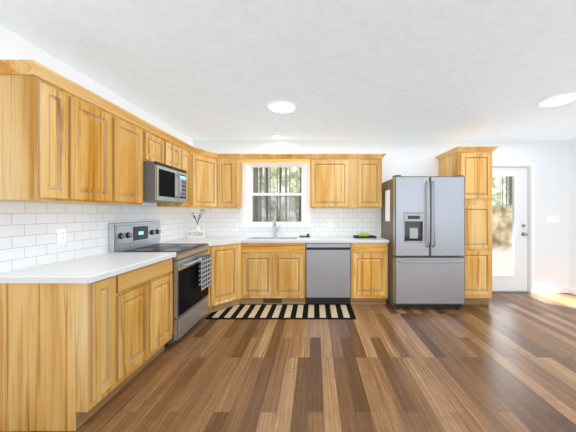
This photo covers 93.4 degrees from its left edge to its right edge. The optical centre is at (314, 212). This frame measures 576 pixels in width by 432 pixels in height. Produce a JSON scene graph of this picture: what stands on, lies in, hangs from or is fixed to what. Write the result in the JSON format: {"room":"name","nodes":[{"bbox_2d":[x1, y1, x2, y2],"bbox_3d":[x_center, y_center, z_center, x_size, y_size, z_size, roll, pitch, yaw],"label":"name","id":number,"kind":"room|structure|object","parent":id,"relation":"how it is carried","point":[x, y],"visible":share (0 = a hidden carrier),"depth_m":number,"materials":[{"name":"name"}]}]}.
{"room":"kitchen","nodes":[
{"label":"kitchen","id":0,"kind":"room"},
{"bbox_2d":[0,25,192,145],"bbox_3d":[-2.040,0.055,0.580,0.140,2.470,7.840,0,0,0],"label":"wall","id":1,"kind":"structure","parent":0,"point":[13,46],"depth_m":2.13,"materials":[{"name":"white paint"}]},
{"bbox_2d":[0,60,75,202],"bbox_3d":[-1.803,-0.480,1.708,0.308,0.800,0.219,0,0,0],"label":"upper cabinet","id":2,"kind":"object","parent":1,"relation":"attached to","point":[63,139],"depth_m":1.62,"materials":[{"name":"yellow wood"}]},
{"bbox_2d":[76,84,115,203],"bbox_3d":[-1.803,-0.480,2.015,0.308,0.800,0.395,0,0,0],"label":"upper cabinet","id":3,"kind":"object","parent":1,"relation":"attached to","point":[95,116],"depth_m":2.03,"materials":[{"name":"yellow wood"}]},
{"bbox_2d":[0,200,192,272],"bbox_3d":[-1.966,0.130,2.978,0.008,0.520,2.746,0,0,0],"label":"backsplash","id":4,"kind":"structure","parent":1,"relation":"attached to","point":[28,234],"depth_m":2.12,"materials":[{"name":"tile"}]},
{"bbox_2d":[57,228,65,243],"bbox_3d":[-1.957,0.175,2.090,0.008,0.116,0.072,0,0,0],"label":"outlet","id":5,"kind":"object","parent":4,"relation":"attached to","point":[61,235],"visible":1,"depth_m":2.08,"materials":[{"name":"white plastic"}]},
{"bbox_2d":[107,105,147,204],"bbox_3d":[-1.803,-0.480,2.409,0.308,0.800,0.392,0,0,0],"label":"upper cabinet","id":6,"kind":"object","parent":1,"relation":"attached to","point":[131,132],"depth_m":2.41,"materials":[{"name":"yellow wood"}]},
{"bbox_2d":[148,124,167,164],"bbox_3d":[-1.803,-0.695,2.787,0.308,0.370,0.365,0,0,0],"label":"upper cabinet","id":7,"kind":"object","parent":1,"relation":"attached to","point":[157,138],"depth_m":2.83,"materials":[{"name":"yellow wood"}]},
{"bbox_2d":[143,161,186,202],"bbox_3d":[-1.727,-0.314,2.960,0.458,0.387,0.620,0,0,0],"label":"microwave","id":8,"kind":"object","parent":7,"relation":"attached to","point":[163,183],"visible":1,"depth_m":2.78,"materials":[{"name":"grey metal"}]},
{"bbox_2d":[156,144,191,207],"bbox_3d":[-1.803,-0.480,3.475,0.308,0.800,0.281,0,0,0],"label":"upper cabinet","id":9,"kind":"object","parent":1,"relation":"attached to","point":[187,148],"depth_m":3.50,"materials":[{"name":"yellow wood"}]},
{"bbox_2d":[168,133,183,169],"bbox_3d":[-1.803,-0.695,3.152,0.308,0.370,0.365,0,0,0],"label":"upper cabinet","id":10,"kind":"object","parent":1,"relation":"attached to","point":[175,145],"depth_m":3.20,"materials":[{"name":"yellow wood"}]},
{"bbox_2d":[0,293,575,431],"bbox_3d":[1.070,1.320,0.580,6.360,0.060,7.840,0,0,0],"label":"floor","id":11,"kind":"structure","parent":0,"point":[502,362],"depth_m":2.14,"materials":[{"name":"wood"}]},
{"bbox_2d":[0,274,119,430],"bbox_3d":[-1.644,0.851,1.708,0.628,0.880,0.218,0,0,0],"label":"base cabinet","id":12,"kind":"object","parent":11,"relation":"on","point":[74,356],"depth_m":1.60,"materials":[{"name":"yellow wood"}]},
{"bbox_2d":[0,252,175,282],"bbox_3d":[-1.635,0.391,2.064,0.646,0.038,0.979,0,0,0],"label":"countertop","id":13,"kind":"structure","parent":12,"relation":"on","point":[92,268],"depth_m":1.81,"materials":[{"name":"white stone"}]},
{"bbox_2d":[120,258,172,389],"bbox_3d":[-1.644,0.851,2.183,0.628,0.880,0.730,0,0,0],"label":"base cabinet","id":14,"kind":"object","parent":11,"relation":"on","point":[146,292],"depth_m":2.12,"materials":[{"name":"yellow wood"}]},
{"bbox_2d":[109,221,211,346],"bbox_3d":[-1.596,0.693,2.938,0.720,1.195,0.755,0,0,0],"label":"range","id":15,"kind":"object","parent":11,"relation":"on","point":[191,272],"visible":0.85,"depth_m":2.81,"materials":[{"name":"grey metal"}]},
{"bbox_2d":[207,243,243,313],"bbox_3d":[-1.485,0.851,3.534,0.946,0.880,0.414,0,0,0],"label":"base cabinet","id":16,"kind":"object","parent":11,"relation":"on","point":[226,289],"depth_m":3.56,"materials":[{"name":"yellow wood"}]},
{"bbox_2d":[160,240,243,245],"bbox_3d":[-1.477,0.391,3.498,0.960,0.038,0.354,0,0,0],"label":"countertop","id":17,"kind":"structure","parent":16,"relation":"on","point":[211,242],"depth_m":3.52,"materials":[{"name":"white stone"}]},
{"bbox_2d":[244,243,251,302],"bbox_3d":[-1.485,0.851,4.044,0.946,0.880,0.607,0,0,0],"label":"base cabinet","id":18,"kind":"object","parent":11,"relation":"on","point":[247,246],"depth_m":3.72,"materials":[{"name":"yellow wood"}]},
{"bbox_2d":[205,304,355,318],"bbox_3d":[-0.417,1.285,3.536,1.834,0.008,0.524,0,0,0],"label":"rug","id":19,"kind":"object","parent":11,"relation":"on","point":[292,311],"visible":0.94,"depth_m":3.48,"materials":[{"name":"fabric"}]},
{"bbox_2d":[306,243,350,303],"bbox_3d":[0.184,0.853,4.007,0.612,0.874,0.586,0,0,0],"label":"dishwasher","id":20,"kind":"object","parent":11,"relation":"on","point":[328,273],"visible":0.98,"depth_m":3.71,"materials":[{"name":"grey metal"}]},
{"bbox_2d":[350,243,387,303],"bbox_3d":[0.756,0.851,4.034,0.500,0.880,0.627,0,0,0],"label":"base cabinet","id":21,"kind":"object","parent":11,"relation":"on","point":[369,261],"depth_m":3.72,"materials":[{"name":"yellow wood"}]},
{"bbox_2d":[176,236,388,242],"bbox_3d":[-0.470,0.391,4.011,2.975,0.038,0.673,0,0,0],"label":"countertop","id":22,"kind":"structure","parent":21,"relation":"on","point":[247,239],"depth_m":3.79,"materials":[{"name":"white stone"}]},
{"bbox_2d":[188,209,206,237],"bbox_3d":[-1.780,0.157,4.112,0.250,0.429,0.190,0,0,0],"label":"kitchen sign","id":23,"kind":"object","parent":22,"relation":"on","point":[197,232],"visible":1,"depth_m":4.02,"materials":[{"name":"white"}]},
{"bbox_2d":[273,214,279,236],"bbox_3d":[-0.599,0.193,4.203,0.111,0.356,0.223,0,0,0],"label":"faucet","id":24,"kind":"object","parent":22,"relation":"on","point":[274,225],"visible":1,"depth_m":4.26,"materials":[{"name":"silver metal"}]},
{"bbox_2d":[353,232,376,237],"bbox_3d":[0.745,0.325,4.060,0.320,0.093,0.200,0,0,0],"label":"fruit tray","id":25,"kind":"object","parent":22,"relation":"on","point":[363,235],"visible":1,"depth_m":4.01,"materials":[{"name":"black"}]},
{"bbox_2d":[381,175,464,308],"bbox_3d":[1.514,0.392,3.902,0.923,1.794,0.845,0,0,0],"label":"refrigerator","id":26,"kind":"object","parent":11,"relation":"on","point":[423,225],"visible":0.98,"depth_m":3.55,"materials":[{"name":"grey metal"}]},
{"bbox_2d":[435,146,497,303],"bbox_3d":[2.223,0.190,4.019,0.565,2.200,0.658,0,0,0],"label":"pantry cabinet","id":27,"kind":"object","parent":11,"relation":"on","point":[472,165],"visible":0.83,"depth_m":3.72,"materials":[{"name":"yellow wood"}]},
{"bbox_2d":[0,0,575,139],"bbox_3d":[1.070,-1.210,0.580,6.360,0.060,7.840,0,0,0],"label":"ceiling","id":28,"kind":"structure","parent":0,"point":[376,69],"depth_m":2.10,"materials":[{"name":"white paint"}]},
{"bbox_2d":[272,134,282,138],"bbox_3d":[-0.570,-1.167,4.130,0.170,0.025,0.170,0,0,0],"label":"recessed light","id":29,"kind":"object","parent":28,"relation":"in","point":[277,136],"visible":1,"depth_m":4.08,"materials":[{"name":"white plastic"}]},
{"bbox_2d":[268,100,295,112],"bbox_3d":[-0.365,-1.167,2.980,0.310,0.025,0.310,0,0,0],"label":"recessed light","id":30,"kind":"object","parent":28,"relation":"in","point":[280,106],"visible":1,"depth_m":2.93,"materials":[{"name":"white plastic"}]},
{"bbox_2d":[538,93,575,106],"bbox_3d":[2.515,-1.167,2.800,0.310,0.025,0.310,0,0,0],"label":"recessed light","id":31,"kind":"object","parent":28,"relation":"in","point":[558,99],"visible":1,"depth_m":2.77,"materials":[{"name":"white plastic"}]},
{"bbox_2d":[193,140,569,292],"bbox_3d":[1.070,0.055,4.430,6.080,2.470,0.140,0,0,0],"label":"wall","id":32,"kind":"structure","parent":0,"point":[550,159],"depth_m":4.36,"materials":[{"name":"white paint"}]},
{"bbox_2d":[192,146,215,207],"bbox_3d":[-1.714,-0.480,3.982,0.488,0.800,0.732,0,0,0],"label":"upper cabinet","id":33,"kind":"object","parent":32,"relation":"attached to","point":[199,156],"depth_m":3.75,"materials":[{"name":"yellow wood"}]},
{"bbox_2d":[208,156,215,207],"bbox_3d":[-1.561,-0.442,3.834,0.200,0.696,0.411,0,0,0],"label":"upper cabinet","id":34,"kind":"object","parent":32,"relation":"attached to","point":[211,159],"depth_m":3.95,"materials":[{"name":"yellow wood"}]},
{"bbox_2d":[216,153,243,207],"bbox_3d":[-1.321,-0.480,4.194,0.298,0.800,0.307,0,0,0],"label":"upper cabinet","id":35,"kind":"object","parent":32,"relation":"attached to","point":[228,166],"depth_m":4.04,"materials":[{"name":"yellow wood"}]},
{"bbox_2d":[241,163,310,226],"bbox_3d":[-0.623,-0.302,4.410,1.119,1.064,0.179,0,0,0],"label":"window","id":36,"kind":"structure","parent":32,"relation":"in","point":[248,194],"depth_m":4.39,"materials":[{"name":"white"}]},
{"bbox_2d":[193,208,376,235],"bbox_3d":[-0.481,0.130,4.356,2.976,0.520,0.008,0,0,0],"label":"backsplash","id":37,"kind":"structure","parent":32,"relation":"attached to","point":[228,221],"depth_m":4.35,"materials":[{"name":"tile"}]},
{"bbox_2d":[328,220,332,226],"bbox_3d":[0.250,0.175,4.347,0.072,0.116,0.008,0,0,0],"label":"outlet","id":38,"kind":"object","parent":37,"relation":"attached to","point":[330,223],"visible":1,"depth_m":4.34,"materials":[{"name":"white plastic"}]},
{"bbox_2d":[308,154,355,207],"bbox_3d":[0.252,-0.480,4.194,0.648,0.800,0.307,0,0,0],"label":"upper cabinet","id":39,"kind":"object","parent":32,"relation":"attached to","point":[332,176],"depth_m":4.04,"materials":[{"name":"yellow wood"}]},
{"bbox_2d":[356,154,383,207],"bbox_3d":[0.790,-0.480,4.194,0.428,0.800,0.307,0,0,0],"label":"upper cabinet","id":40,"kind":"object","parent":32,"relation":"attached to","point":[368,166],"depth_m":4.04,"materials":[{"name":"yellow wood"}]},
{"bbox_2d":[492,168,527,290],"bbox_3d":[3.010,0.266,4.377,0.894,2.006,0.125,0,0,0],"label":"door","id":41,"kind":"structure","parent":32,"relation":"in","point":[516,280],"depth_m":4.39,"materials":[{"name":"white wood"}]},
{"bbox_2d":[492,162,534,292],"bbox_3d":[3.010,0.235,4.420,1.060,2.110,0.157,0,0,0],"label":"door frame","id":42,"kind":"structure","parent":32,"relation":"attached to","point":[530,166],"depth_m":4.34,"materials":[{"name":"white wood"}]},
{"bbox_2d":[536,287,568,292],"bbox_3d":[3.828,1.242,4.350,0.525,0.095,0.018,0,0,0],"label":"baseboard","id":43,"kind":"structure","parent":32,"relation":"attached to","point":[555,290],"depth_m":4.35,"materials":[{"name":"white"}]},
{"bbox_2d":[546,216,559,222],"bbox_3d":[3.832,0.105,4.354,0.209,0.097,0.011,0,0,0],"label":"switch plate","id":44,"kind":"object","parent":32,"relation":"attached to","point":[552,219],"visible":1,"depth_m":4.35,"materials":[{"name":"white plastic"}]},
{"bbox_2d":[570,138,575,288],"bbox_3d":[4.180,0.055,0.580,0.140,2.470,7.840,0,0,0],"label":"wall","id":45,"kind":"structure","parent":0,"point":[572,213],"depth_m":4.29,"materials":[{"name":"white paint"}]},
{"bbox_2d":[569,287,575,294],"bbox_3d":[4.100,1.242,0.580,0.018,0.095,7.559,0,0,0],"label":"baseboard","id":46,"kind":"structure","parent":45,"relation":"attached to","point":[571,290],"depth_m":4.29,"materials":[{"name":"white"}]},
{"label":"outside","id":47,"kind":"structure","parent":0,"visible":0},
{"bbox_2d":[252,167,300,221],"bbox_3d":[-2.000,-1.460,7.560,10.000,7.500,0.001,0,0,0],"label":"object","id":48,"kind":"structure","parent":47,"point":[283,171],"depth_m":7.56,"materials":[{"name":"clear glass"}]},
{"bbox_2d":[492,177,511,274],"bbox_3d":[5.000,-1.210,8.360,8.000,8.000,0.001,0,0,0],"label":"window pane","id":49,"kind":"object","parent":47,"point":[500,252],"depth_m":8.36,"materials":[{"name":"clear glass"}]}
]}

